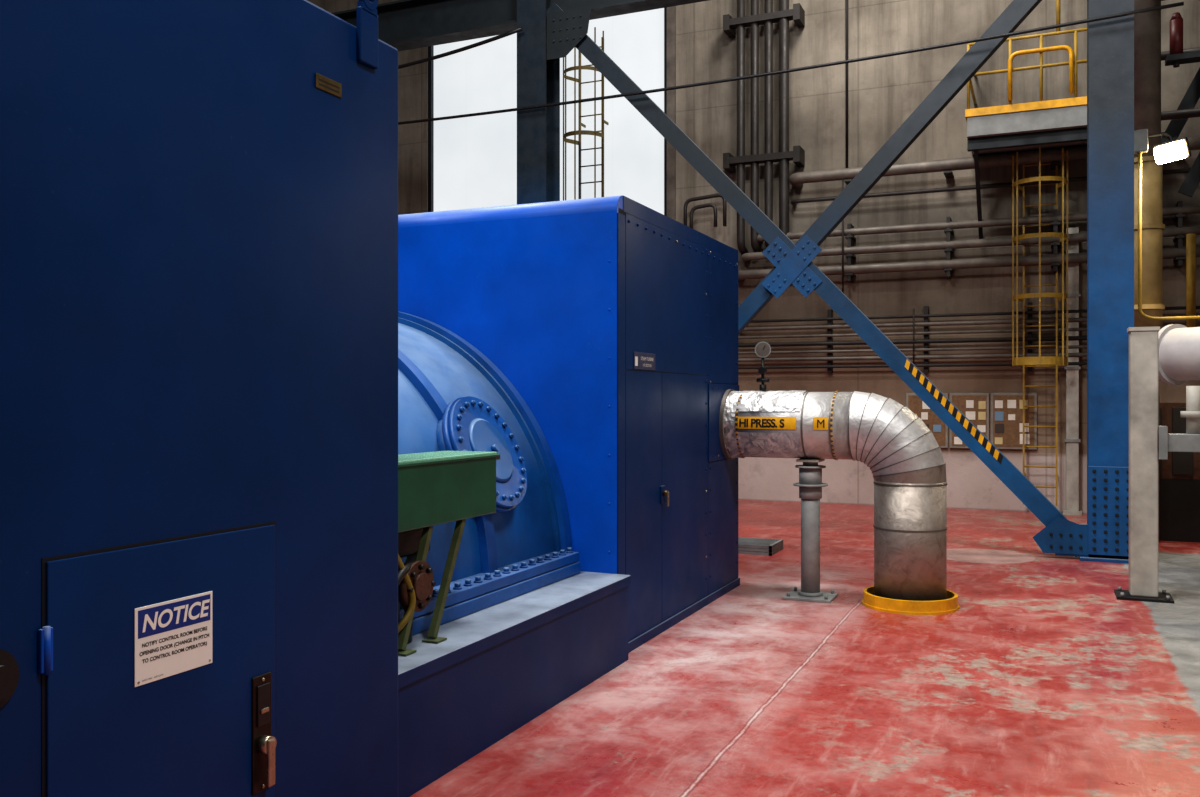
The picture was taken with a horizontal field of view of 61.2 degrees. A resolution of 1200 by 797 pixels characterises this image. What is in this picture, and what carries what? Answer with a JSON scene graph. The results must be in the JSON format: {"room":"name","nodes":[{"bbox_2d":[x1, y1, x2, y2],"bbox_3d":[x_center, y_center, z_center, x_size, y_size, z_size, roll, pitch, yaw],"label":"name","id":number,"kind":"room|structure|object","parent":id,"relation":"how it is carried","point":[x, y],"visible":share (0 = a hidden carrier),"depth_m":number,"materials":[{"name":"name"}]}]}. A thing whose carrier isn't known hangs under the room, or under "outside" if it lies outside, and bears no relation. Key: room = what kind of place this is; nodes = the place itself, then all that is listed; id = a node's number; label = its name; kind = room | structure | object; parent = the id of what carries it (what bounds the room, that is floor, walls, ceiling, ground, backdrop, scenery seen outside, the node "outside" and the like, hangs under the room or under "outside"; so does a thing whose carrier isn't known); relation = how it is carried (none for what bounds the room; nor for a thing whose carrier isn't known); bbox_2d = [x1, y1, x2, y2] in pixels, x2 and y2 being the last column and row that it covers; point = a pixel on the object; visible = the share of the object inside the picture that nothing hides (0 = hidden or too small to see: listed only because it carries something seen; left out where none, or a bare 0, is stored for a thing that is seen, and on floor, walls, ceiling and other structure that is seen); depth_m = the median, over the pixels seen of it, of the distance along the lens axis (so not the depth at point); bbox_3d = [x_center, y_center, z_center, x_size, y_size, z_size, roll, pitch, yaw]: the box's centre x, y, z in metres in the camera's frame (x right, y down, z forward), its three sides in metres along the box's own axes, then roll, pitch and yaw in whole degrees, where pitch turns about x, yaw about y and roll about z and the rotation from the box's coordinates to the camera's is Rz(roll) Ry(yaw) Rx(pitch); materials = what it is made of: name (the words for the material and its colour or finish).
{"room":"power station hall","nodes":[
{"label":"power station hall","id":0,"kind":"room"},
{"bbox_2d":[332,0,707,50],"bbox_3d":[0.895,-1.825,11.991,18.000,6.850,0.400,0,0,24],"label":"overhead beam","id":1,"kind":"structure","parent":0,"point":[403,25],"depth_m":13.18,"materials":[{"name":"metal"}]},
{"bbox_2d":[307,0,1199,513],"bbox_3d":[2.676,-3.900,16.048,18.000,11.000,0.460,0,0,24],"label":"wall","id":2,"kind":"structure","parent":0,"point":[883,92],"depth_m":15.14,"materials":[{"name":"concrete"}]},
{"bbox_2d":[428,7,666,215],"bbox_3d":[-0.982,-4.400,17.555,4.630,6.800,0.120,0,0,24],"label":"window","id":3,"kind":"structure","parent":2,"relation":"in","point":[472,161],"depth_m":17.45,"materials":[{"name":"grey glass"}]},
{"bbox_2d":[563,27,608,200],"bbox_3d":[-0.231,-3.700,16.765,0.702,4.600,0.864,0,0,24],"label":"ladder","id":4,"kind":"object","parent":2,"relation":"attached to","point":[579,132],"visible":0.4,"depth_m":16.63,"materials":[{"name":"grey metal"}]},
{"bbox_2d":[738,136,1199,373],"bbox_3d":[6.173,-1.897,14.090,9.822,3.034,0.435,0,0,24],"label":"pipes","id":5,"kind":"object","parent":2,"relation":"attached to","point":[1054,156],"depth_m":14.57,"materials":[{"name":"grey metal"}]},
{"bbox_2d":[906,393,1036,449],"bbox_3d":[5.343,0.320,14.658,1.780,0.800,0.059,0,0,24],"label":"bulletin board","id":6,"kind":"object","parent":2,"relation":"attached to","point":[1006,408],"visible":0.64,"depth_m":14.50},
{"bbox_2d":[965,0,1086,238],"bbox_3d":[6.088,-4.065,13.582,2.170,3.591,1.484,0,0,24],"label":"access platform","id":7,"kind":"object","parent":2,"relation":"attached to","point":[1058,123],"visible":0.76,"depth_m":13.12,"materials":[{"name":"grey paint"}]},
{"bbox_2d":[1012,147,1067,505],"bbox_3d":[6.032,-0.945,13.915,0.702,4.850,0.864,0,0,24],"label":"ladder","id":8,"kind":"object","parent":2,"relation":"attached to","point":[1040,361],"visible":0.97,"depth_m":13.78,"materials":[{"name":"yellow metal"}]},
{"bbox_2d":[684,0,847,254],"bbox_3d":[2.531,-5.820,15.729,2.550,7.161,0.360,0,0,24],"label":"conduit","id":9,"kind":"object","parent":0,"point":[784,15],"depth_m":15.59,"materials":[{"name":"grey metal"}]},
{"bbox_2d":[398,2,1183,124],"bbox_3d":[0.514,-3.662,11.869,11.002,0.211,0.086,0,0,24],"label":"overhead cable","id":10,"kind":"object","parent":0,"point":[1180,3],"depth_m":11.02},
{"bbox_2d":[410,500,1199,796],"bbox_3d":[-2.055,1.700,5.270,18.000,0.200,24.000,0,0,24],"label":"floor","id":11,"kind":"structure","parent":0,"point":[1042,682],"depth_m":5.45,"materials":[{"name":"red paint"}]},
{"bbox_2d":[0,0,397,796],"bbox_3d":[-3.253,0.037,3.339,4.158,3.126,3.100,0,0,24],"label":"machine control cabinet","id":12,"kind":"object","parent":11,"relation":"on","point":[199,198],"visible":1,"depth_m":3.01,"materials":[{"name":"blue metal"}]},
{"bbox_2d":[134,591,211,686],"bbox_3d":[-1.219,0.684,2.914,0.005,0.216,0.284,0,0,24],"label":"notice sign","id":13,"kind":"object","parent":12,"relation":"attached to","point":[172,637],"visible":1,"depth_m":2.90,"materials":[{"name":"white plastic"}]},
{"bbox_2d":[398,571,630,796],"bbox_3d":[-2.158,1.340,5.898,4.047,0.520,2.463,0,0,24],"label":"plinth","id":14,"kind":"object","parent":11,"relation":"on","point":[499,667],"depth_m":4.82,"materials":[{"name":"blue metal"}]},
{"bbox_2d":[398,451,499,655],"bbox_3d":[-0.845,0.671,4.620,0.362,0.814,1.082,0,0,24],"label":"box","id":15,"kind":"object","parent":14,"relation":"on","point":[437,487],"visible":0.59,"depth_m":4.60,"materials":[{"name":"paint"}]},
{"bbox_2d":[398,528,435,643],"bbox_3d":[-0.914,0.817,4.425,0.288,0.516,0.569,0,0,24],"label":"valve","id":16,"kind":"object","parent":15,"relation":"attached to","point":[416,581],"visible":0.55,"depth_m":4.41,"materials":[{"name":"black metal"}]},
{"bbox_2d":[398,311,580,635],"bbox_3d":[-2.157,0.227,5.908,3.440,1.703,2.445,0,0,24],"label":"casing","id":17,"kind":"structure","parent":14,"relation":"on","point":[452,397],"depth_m":5.80,"materials":[{"name":"blue metal"}]},
{"bbox_2d":[517,0,559,204],"bbox_3d":[-0.670,-3.900,12.679,0.780,11.000,0.560,0,0,24],"label":"steel column","id":18,"kind":"structure","parent":11,"relation":"on","point":[538,78],"depth_m":12.56,"materials":[{"name":"blue metal"}]},
{"bbox_2d":[398,27,522,68],"bbox_3d":[-2.745,-4.411,13.273,3.906,0.325,0.048,0,0,24],"label":"overhead cable","id":19,"kind":"object","parent":18,"relation":"hanging from","point":[514,31],"visible":0.41,"depth_m":12.82,"materials":[{"name":"black metal"}]},
{"bbox_2d":[398,195,739,652],"bbox_3d":[-1.099,0.150,8.251,3.915,2.900,2.694,0,0,24],"label":"enclosure","id":20,"kind":"object","parent":11,"relation":"on","point":[614,319],"visible":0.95,"depth_m":6.64,"materials":[{"name":"blue metal"}]},
{"bbox_2d":[738,537,782,555],"bbox_3d":[1.593,1.549,10.658,0.550,0.102,0.500,0,0,24],"label":"floor plate","id":21,"kind":"object","parent":11,"relation":"on","point":[752,546],"depth_m":10.45,"materials":[{"name":"grey paint"}]},
{"bbox_2d":[782,458,837,602],"bbox_3d":[1.692,1.040,8.158,0.380,1.120,0.340,0,0,24],"label":"support stand","id":22,"kind":"object","parent":11,"relation":"on","point":[810,484],"visible":0.94,"depth_m":8.09,"materials":[{"name":"grey paint"}]},
{"bbox_2d":[719,389,946,600],"bbox_3d":[1.860,0.761,8.084,1.718,1.678,0.586,0,0,24],"label":"pipe","id":23,"kind":"object","parent":11,"relation":"on","point":[905,460],"visible":1,"depth_m":7.73,"materials":[{"name":"metal"}]},
{"bbox_2d":[755,341,770,391],"bbox_3d":[1.333,-0.255,8.306,0.134,0.423,0.072,0,0,12],"label":"pressure gauge","id":24,"kind":"object","parent":23,"relation":"on","point":[762,349],"visible":0.93,"depth_m":8.29,"materials":[{"name":"black metal"}]},
{"bbox_2d":[862,586,958,614],"bbox_3d":[2.397,1.550,7.848,0.720,0.100,0.720,0,0,24],"label":"pipe collar","id":25,"kind":"object","parent":11,"relation":"on","point":[949,605],"depth_m":7.56,"materials":[{"name":"yellow paint"}]},
{"bbox_2d":[947,548,1035,563],"bbox_3d":[3.881,1.598,10.309,1.000,0.004,1.000,0,0,24],"label":"hatch cover","id":26,"kind":"object","parent":11,"relation":"on","point":[970,555],"visible":0.79,"depth_m":10.25,"materials":[{"name":"concrete"}]},
{"bbox_2d":[1063,227,1081,514],"bbox_3d":[6.537,-0.380,14.046,0.240,3.960,0.219,0,0,24],"label":"post","id":27,"kind":"object","parent":11,"relation":"on","point":[1072,440],"depth_m":13.98,"materials":[{"name":"grey metal"}]},
{"bbox_2d":[1055,0,1133,563],"bbox_3d":[4.998,-3.900,10.191,0.780,11.000,0.560,0,0,24],"label":"steel column","id":28,"kind":"structure","parent":11,"relation":"on","point":[1110,42],"depth_m":9.97,"materials":[{"name":"blue metal"}]},
{"bbox_2d":[546,0,1088,556],"bbox_3d":[2.069,-1.525,11.365,6.290,6.685,0.244,0,0,24],"label":"brace","id":29,"kind":"object","parent":28,"relation":"attached to","point":[567,30],"visible":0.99,"depth_m":11.03,"materials":[{"name":"blue paint"}]},
{"bbox_2d":[1134,129,1199,319],"bbox_3d":[6.277,-1.764,10.071,1.800,1.962,0.489,0,0,24],"label":"lamp","id":30,"kind":"object","parent":28,"relation":"attached to","point":[1173,150],"visible":0.99,"depth_m":10.22,"materials":[{"name":"yellow metal"}]},
{"bbox_2d":[1134,0,1164,541],"bbox_3d":[6.170,-3.850,11.484,0.400,10.900,0.411,0,0,-12],"label":"vertical pipe","id":31,"kind":"object","parent":11,"relation":"on","point":[1147,25],"visible":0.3,"depth_m":11.34,"materials":[{"name":"metal"}]},
{"bbox_2d":[1114,326,1199,603],"bbox_3d":[5.138,0.515,7.824,2.080,2.170,0.360,0,0,24],"label":"support post","id":32,"kind":"object","parent":11,"relation":"on","point":[1149,442],"visible":1,"depth_m":8.07,"materials":[{"name":"metal"}]},
{"bbox_2d":[1160,0,1199,542],"bbox_3d":[7.670,-3.850,11.235,4.140,10.900,2.584,0,0,-11],"label":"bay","id":33,"kind":"object","parent":11,"relation":"on","point":[1179,473],"visible":0.46,"depth_m":11.40,"materials":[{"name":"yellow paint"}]},
{"bbox_2d":[1165,12,1199,67],"bbox_3d":[6.804,-3.890,10.774,1.400,0.580,0.200,0,0,24],"label":"tank","id":34,"kind":"object","parent":33,"relation":"attached to","point":[1176,57],"visible":1,"depth_m":10.96,"materials":[{"name":"metal"}]},
{"bbox_2d":[1158,324,1199,384],"bbox_3d":[6.275,0.445,9.265,2.357,2.310,0.742,0,0,24],"label":"pipe","id":35,"kind":"object","parent":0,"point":[1178,344],"visible":0.86,"depth_m":9.46,"materials":[{"name":"metal"}]}
]}

